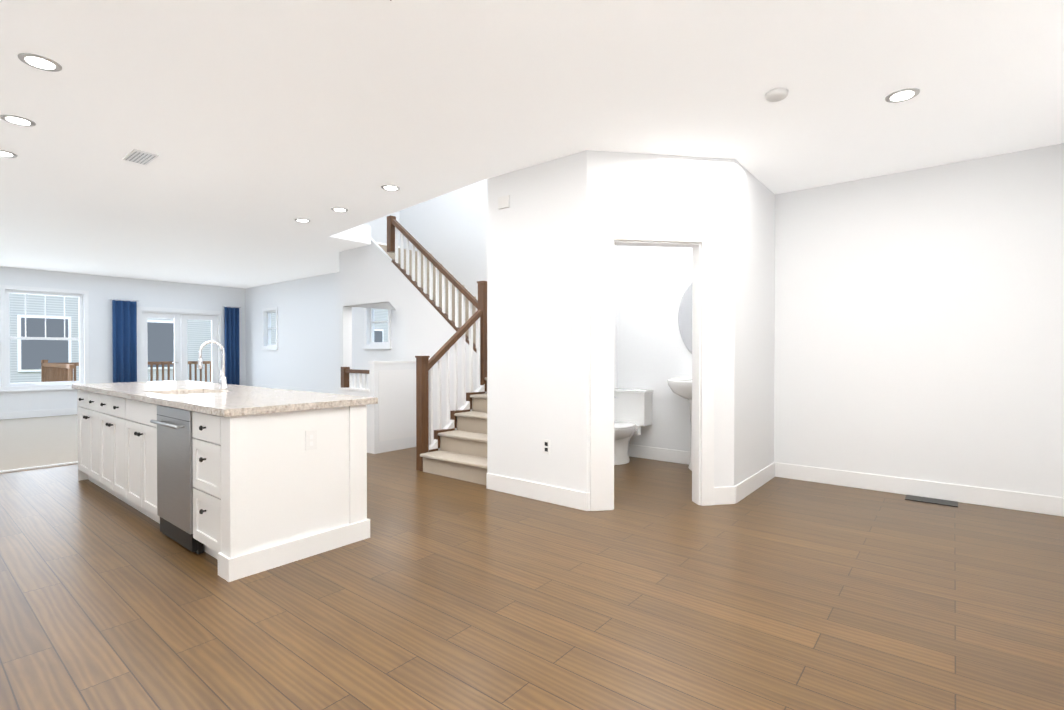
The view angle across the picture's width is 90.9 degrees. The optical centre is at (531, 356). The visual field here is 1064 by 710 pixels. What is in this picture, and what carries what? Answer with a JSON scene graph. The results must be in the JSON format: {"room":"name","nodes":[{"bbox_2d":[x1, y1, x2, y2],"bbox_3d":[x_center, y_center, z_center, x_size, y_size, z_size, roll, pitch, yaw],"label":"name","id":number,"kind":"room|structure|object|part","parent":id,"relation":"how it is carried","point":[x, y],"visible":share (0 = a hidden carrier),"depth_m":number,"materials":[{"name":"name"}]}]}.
{"room":"open-plan kitchen","nodes":[
{"label":"open-plan kitchen","id":0,"kind":"room"},
{"bbox_2d":[0,414,77,470],"bbox_3d":[-6.728,1.203,8.339,5.950,0.132,6.750,0,1,39],"label":"floor","id":1,"kind":"structure","parent":0,"point":[35,441],"depth_m":7.08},
{"bbox_2d":[0,266,245,412],"bbox_3d":[-8.985,-0.244,10.149,0.150,2.760,6.750,0,1,39],"label":"wall","id":2,"kind":"structure","parent":0,"point":[102,290],"depth_m":10.51,"materials":[{"name":"paint"}]},
{"bbox_2d":[0,408,76,419],"bbox_3d":[-9.609,1.066,9.255,0.014,0.128,4.260,0,1,39],"label":"baseboard","id":3,"kind":"structure","parent":2,"relation":"attached to","point":[68,411],"depth_m":9.75,"materials":[{"name":"paint"}]},
{"bbox_2d":[0,285,88,391],"bbox_3d":[-9.531,-0.327,9.433,0.200,1.925,2.430,0,1,39],"label":"double window","id":4,"kind":"structure","parent":2,"relation":"in","point":[5,337],"depth_m":9.78,"materials":[{"name":"paint"}]},
{"bbox_2d":[110,299,136,382],"bbox_3d":[-8.339,-0.030,10.716,0.147,2.263,0.480,0,1,39],"label":"curtain","id":5,"kind":"object","parent":2,"relation":"hanging from","point":[124,326],"depth_m":10.71,"materials":[{"name":"blue fabric"}]},
{"bbox_2d":[137,306,223,382],"bbox_3d":[-7.788,0.028,11.620,0.170,2.168,1.700,0,1,39],"label":"door frame","id":6,"kind":"structure","parent":2,"relation":"attached to","point":[180,317],"depth_m":11.60,"materials":[{"name":"paint"}]},
{"bbox_2d":[222,306,240,384],"bbox_3d":[-7.058,-0.042,12.303,0.147,2.263,0.400,0,1,39],"label":"curtain","id":7,"kind":"object","parent":2,"relation":"hanging from","point":[231,315],"depth_m":12.29,"materials":[{"name":"blue fabric"}]},
{"bbox_2d":[362,211,398,245],"bbox_3d":[-2.950,-2.954,8.055,0.150,2.190,2.040,0,1,39],"label":"wall","id":8,"kind":"structure","parent":0,"point":[378,226],"depth_m":8.54,"materials":[{"name":"paint"}]},
{"bbox_2d":[0,447,1063,709],"bbox_3d":[-1.144,1.243,3.835,8.400,0.120,6.750,0,1,39],"label":"floor","id":9,"kind":"structure","parent":0,"point":[656,589],"depth_m":2.51,"materials":[{"name":"brown wood"}]},
{"bbox_2d":[73,388,371,581],"bbox_3d":[-2.705,0.743,4.172,3.490,0.876,0.912,0,1,39],"label":"kitchen island","id":10,"kind":"object","parent":9,"relation":"on","point":[237,482],"depth_m":3.15,"materials":[{"name":"paint"}]},
{"bbox_2d":[72,380,377,415],"bbox_3d":[-2.685,0.285,4.207,3.525,0.040,0.935,0,1,39],"label":"island countertop","id":11,"kind":"structure","parent":10,"relation":"on","point":[206,396],"depth_m":3.55,"materials":[{"name":"white stone"}]},
{"bbox_2d":[339,215,486,484],"bbox_3d":[-1.327,-0.551,6.780,4.099,3.423,2.065,0,1,39],"label":"staircase","id":12,"kind":"structure","parent":9,"relation":"on","point":[430,393],"depth_m":6.49,"materials":[{"name":"paint"}]},
{"bbox_3d":[-1.534,-0.381,6.310,1.878,3.090,1.018,0,1,39],"label":"rail","id":13,"kind":"part","parent":12,"relation":"part of","materials":[{"name":"brown wood"}]},
{"bbox_2d":[614,388,652,464],"bbox_3d":[0.971,0.773,5.799,0.470,0.790,0.696,0,1,39],"label":"toilet","id":14,"kind":"object","parent":9,"relation":"on","point":[632,411],"visible":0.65,"depth_m":5.82,"materials":[{"name":"ceramic"}]},
{"bbox_2d":[667,377,691,470],"bbox_3d":[1.692,0.656,5.371,0.680,1.030,0.487,0,1,39],"label":"pedestal sink","id":15,"kind":"object","parent":9,"relation":"on","point":[681,386],"visible":0.25,"depth_m":5.34,"materials":[{"name":"ceramic"}]},
{"bbox_2d":[905,495,957,506],"bbox_3d":[3.258,1.176,4.274,0.340,0.008,0.170,0,1,39],"label":"floor vent","id":16,"kind":"object","parent":9,"relation":"in","point":[932,500],"visible":0.98,"depth_m":4.27,"materials":[{"name":"black metal"}]},
{"bbox_2d":[0,0,1063,287],"bbox_3d":[-3.459,-1.716,5.680,14.350,0.250,6.750,0,1,39],"label":"ceiling","id":17,"kind":"structure","parent":0,"point":[258,126],"depth_m":3.25,"materials":[{"name":"paint"}]},
{"bbox_2d":[0,150,17,157],"bbox_3d":[-4.109,-1.576,4.060,0.174,0.006,0.174,0,0,30],"label":"recessed light","id":18,"kind":"object","parent":17,"relation":"in","point":[3,153],"depth_m":4.07,"materials":[{"name":"white plastic"}]},
{"bbox_2d":[0,114,35,126],"bbox_3d":[-3.423,-1.571,3.489,0.174,0.006,0.174,0,0,30],"label":"recessed light","id":19,"kind":"object","parent":17,"relation":"in","point":[17,120],"depth_m":3.48,"materials":[{"name":"white plastic"}]},
{"bbox_2d":[17,53,61,71],"bbox_3d":[-2.621,-1.566,2.792,0.174,0.006,0.174,0,0,30],"label":"recessed light","id":20,"kind":"object","parent":17,"relation":"in","point":[36,61],"depth_m":2.78,"materials":[{"name":"white plastic"}]},
{"bbox_2d":[122,149,158,164],"bbox_3d":[-3.092,-1.572,4.135,0.320,0.014,0.160,0,1,39],"label":"ceiling vent","id":21,"kind":"object","parent":17,"relation":"in","point":[137,156],"visible":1,"depth_m":4.12,"materials":[{"name":"metal"}]},
{"bbox_2d":[294,218,310,222],"bbox_3d":[-2.683,-1.591,6.123,0.174,0.006,0.174,0,0,30],"label":"recessed light","id":22,"kind":"object","parent":17,"relation":"in","point":[298,219],"depth_m":6.11,"materials":[{"name":"white plastic"}]},
{"bbox_2d":[331,207,347,211],"bbox_3d":[-2.080,-1.588,5.661,0.174,0.006,0.174,0,0,30],"label":"recessed light","id":23,"kind":"object","parent":17,"relation":"in","point":[338,209],"depth_m":5.64,"materials":[{"name":"white plastic"}]},
{"bbox_2d":[381,185,399,190],"bbox_3d":[-1.327,-1.582,4.915,0.174,0.006,0.174,0,0,30],"label":"recessed light","id":24,"kind":"object","parent":17,"relation":"in","point":[385,187],"depth_m":4.90,"materials":[{"name":"white plastic"}]},
{"bbox_2d":[765,88,788,101],"bbox_3d":[1.462,-1.557,3.127,0.130,0.030,0.130,0,1,39],"label":"smoke detector","id":25,"kind":"object","parent":17,"relation":"attached to","point":[777,95],"visible":1,"depth_m":3.10,"materials":[{"name":"white plastic"}]},
{"bbox_2d":[885,88,919,102],"bbox_3d":[2.227,-1.569,3.149,0.174,0.006,0.174,0,0,30],"label":"recessed light","id":26,"kind":"object","parent":17,"relation":"in","point":[902,95],"depth_m":3.14,"materials":[{"name":"white plastic"}]},
{"bbox_2d":[487,150,586,492],"bbox_3d":[0.048,-0.201,4.385,1.050,2.760,0.120,0,1,39],"label":"wall","id":27,"kind":"structure","parent":0,"point":[536,296],"depth_m":4.30,"materials":[{"name":"paint"}]},
{"bbox_2d":[486,473,589,510],"bbox_3d":[0.016,1.109,4.335,1.075,0.140,0.014,0,1,39],"label":"baseboard","id":28,"kind":"structure","parent":27,"relation":"attached to","point":[570,498],"depth_m":4.29,"materials":[{"name":"paint"}]},
{"bbox_2d":[614,245,616,388],"bbox_3d":[0.345,-0.335,5.493,0.120,3.010,1.980,0,1,39],"label":"wall","id":29,"kind":"structure","parent":0,"point":[615,316],"depth_m":6.19,"materials":[{"name":"paint"}]},
{"bbox_2d":[245,143,1063,497],"bbox_3d":[-1.446,-1.451,8.298,14.200,5.200,0.150,0,1,39],"label":"wall","id":30,"kind":"structure","parent":0,"point":[919,323],"depth_m":4.58,"materials":[{"name":"paint"}]},
{"bbox_2d":[0,461,77,472],"bbox_3d":[-4.417,1.155,6.466,0.040,0.016,6.436,0,1,39],"label":"trim","id":31,"kind":"structure","parent":30,"relation":"attached to","point":[20,469],"depth_m":5.49,"materials":[{"name":"paint"}]},
{"bbox_2d":[261,307,278,349],"bbox_3d":[-5.868,-0.625,11.821,0.760,0.945,0.170,0,1,39],"label":"window","id":32,"kind":"structure","parent":30,"relation":"in","point":[269,346],"depth_m":11.94,"materials":[{"name":"paint"}]},
{"bbox_2d":[362,308,391,348],"bbox_3d":[-2.696,-0.605,9.262,0.810,0.945,0.170,0,1,39],"label":"window","id":33,"kind":"structure","parent":30,"relation":"in","point":[378,345],"depth_m":9.40,"materials":[{"name":"paint"}]},
{"bbox_2d":[678,282,691,353],"bbox_3d":[1.901,-0.415,5.494,0.762,0.968,0.020,0,1,39],"label":"round mirror","id":34,"kind":"object","parent":30,"relation":"attached to","point":[685,318],"visible":0.15,"depth_m":5.67,"materials":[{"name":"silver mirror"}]},
{"bbox_2d":[628,444,763,475],"bbox_3d":[1.654,1.099,5.709,1.600,0.140,0.017,0,1,39],"label":"baseboard","id":35,"kind":"structure","parent":30,"relation":"attached to","point":[661,454],"depth_m":5.87,"materials":[{"name":"paint"}]},
{"bbox_2d":[772,462,1063,516],"bbox_3d":[3.183,1.108,4.475,2.090,0.140,0.017,0,1,39],"label":"baseboard","id":36,"kind":"structure","parent":30,"relation":"attached to","point":[1005,499],"depth_m":4.37,"materials":[{"name":"paint"}]},
{"bbox_2d":[587,150,734,504],"bbox_3d":[1.011,-0.200,4.161,1.218,2.760,0.120,0,0,-9],"label":"wall","id":37,"kind":"structure","parent":0,"point":[652,190],"depth_m":4.13,"materials":[{"name":"paint"}]},
{"bbox_2d":[590,225,714,510],"bbox_3d":[0.934,0.088,4.151,1.010,2.185,0.164,0,0,-9],"label":"door frame","id":38,"kind":"structure","parent":37,"relation":"attached to","point":[604,239],"depth_m":4.05,"materials":[{"name":"paint"}]},
{"bbox_2d":[734,159,774,485],"bbox_3d":[1.952,-0.204,4.699,0.120,2.760,1.200,0,1,39],"label":"wall","id":39,"kind":"structure","parent":0,"point":[754,353],"depth_m":4.59,"materials":[{"name":"paint"}]},
{"bbox_3d":[2.067,-0.178,1.234,0.150,2.760,6.750,0,1,39],"label":"wall","id":40,"kind":"structure","parent":0,"visible":0},
{"bbox_2d":[498,195,509,208],"bbox_3d":[-0.241,-1.332,4.520,0.120,0.100,0.020,0,1,39],"label":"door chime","id":41,"kind":"object","parent":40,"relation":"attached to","point":[504,201],"depth_m":4.50,"materials":[{"name":"white plastic"}]},
{"bbox_2d":[543,439,549,453],"bbox_3d":[0.117,0.732,4.255,0.070,0.115,0.007,0,1,39],"label":"electrical outlet","id":42,"kind":"object","parent":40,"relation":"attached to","point":[546,443],"depth_m":4.25,"materials":[{"name":"white plastic"}]},
{"label":"outside","id":43,"kind":"structure","parent":0,"visible":0},
{"bbox_3d":[-18.795,1.617,19.266,26.550,0.100,37.000,0,1,39],"label":"ground","id":44,"kind":"structure","parent":43,"visible":0},
{"bbox_2d":[41,360,210,381],"bbox_3d":[-8.956,0.842,12.607,2.880,1.550,3.800,0,1,39],"label":"deck","id":45,"kind":"object","parent":44,"relation":"on","point":[52,372],"visible":0.21,"depth_m":11.98,"materials":[{"name":"brown wood"}]},
{"bbox_2d":[9,293,387,382],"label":"windows","id":46,"kind":"structure","parent":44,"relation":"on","point":[27,357],"depth_m":16.95,"materials":[{"name":"glass"}]}
]}

